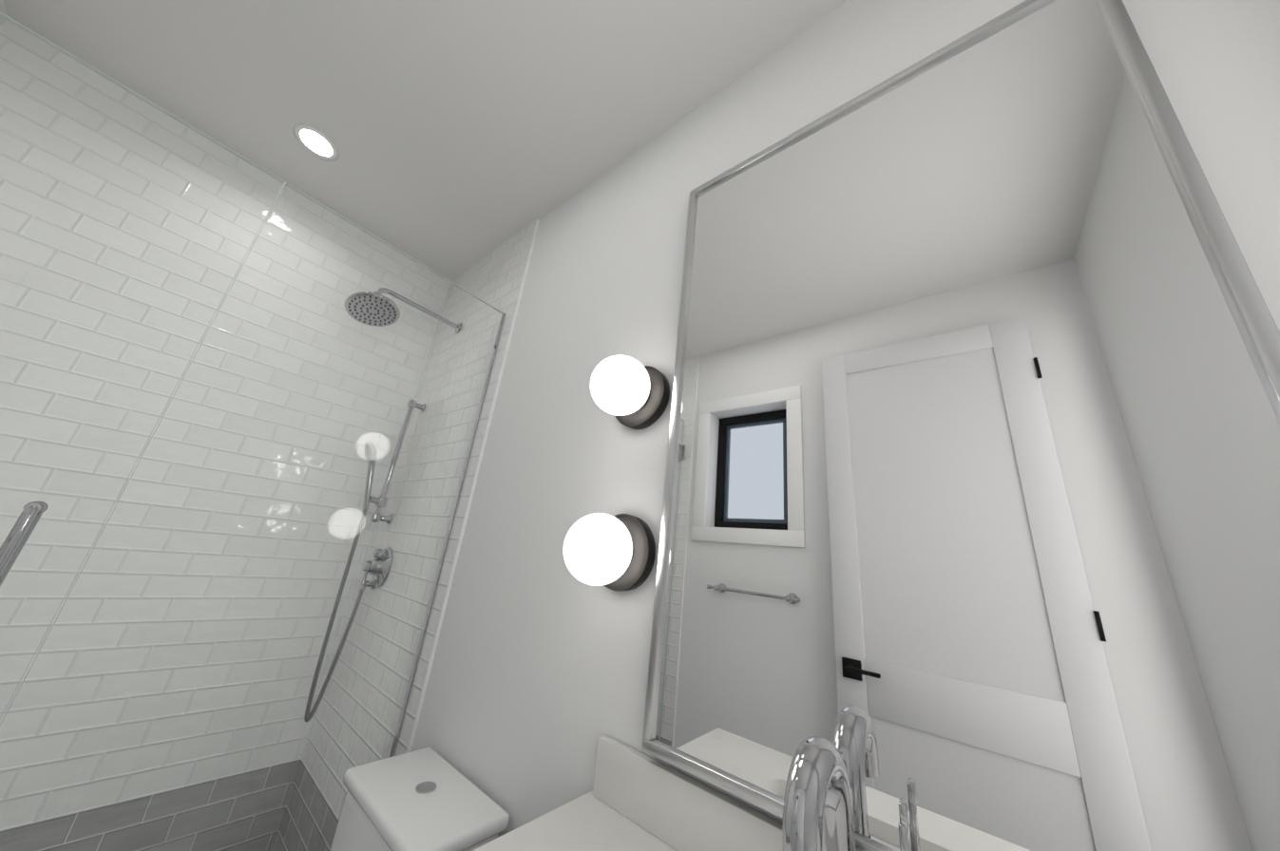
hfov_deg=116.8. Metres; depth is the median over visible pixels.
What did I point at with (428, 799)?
toilet
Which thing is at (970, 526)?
mirror
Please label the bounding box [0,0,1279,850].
wall
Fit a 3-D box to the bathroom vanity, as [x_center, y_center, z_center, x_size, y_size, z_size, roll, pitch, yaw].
[0.060,0.858,0.195,0.915,1.108,0.566,-9,-24,38]
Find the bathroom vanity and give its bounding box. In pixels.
[472,734,911,850]
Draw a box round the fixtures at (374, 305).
[304,287,462,723]
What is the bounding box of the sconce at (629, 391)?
[590,355,669,429]
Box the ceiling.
[2,0,846,281]
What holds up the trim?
attached to the wall
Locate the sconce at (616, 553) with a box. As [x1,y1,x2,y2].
[563,513,655,592]
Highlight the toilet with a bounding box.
[329,746,509,850]
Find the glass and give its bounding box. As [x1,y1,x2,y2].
[0,12,505,850]
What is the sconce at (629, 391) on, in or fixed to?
attached to the wall
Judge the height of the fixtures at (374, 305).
1.766 m
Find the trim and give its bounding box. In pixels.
[406,219,539,752]
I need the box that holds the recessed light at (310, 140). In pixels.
[292,124,338,161]
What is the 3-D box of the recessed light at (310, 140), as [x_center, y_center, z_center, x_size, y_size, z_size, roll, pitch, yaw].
[-1.304,-1.138,1.587,0.148,0.006,0.148,-9,-24,38]
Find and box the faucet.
[782,735,911,850]
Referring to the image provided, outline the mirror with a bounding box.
[641,0,1279,850]
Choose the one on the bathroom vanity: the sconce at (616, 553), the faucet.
the faucet
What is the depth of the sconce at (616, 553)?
0.80 m
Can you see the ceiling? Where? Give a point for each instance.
(463, 135)

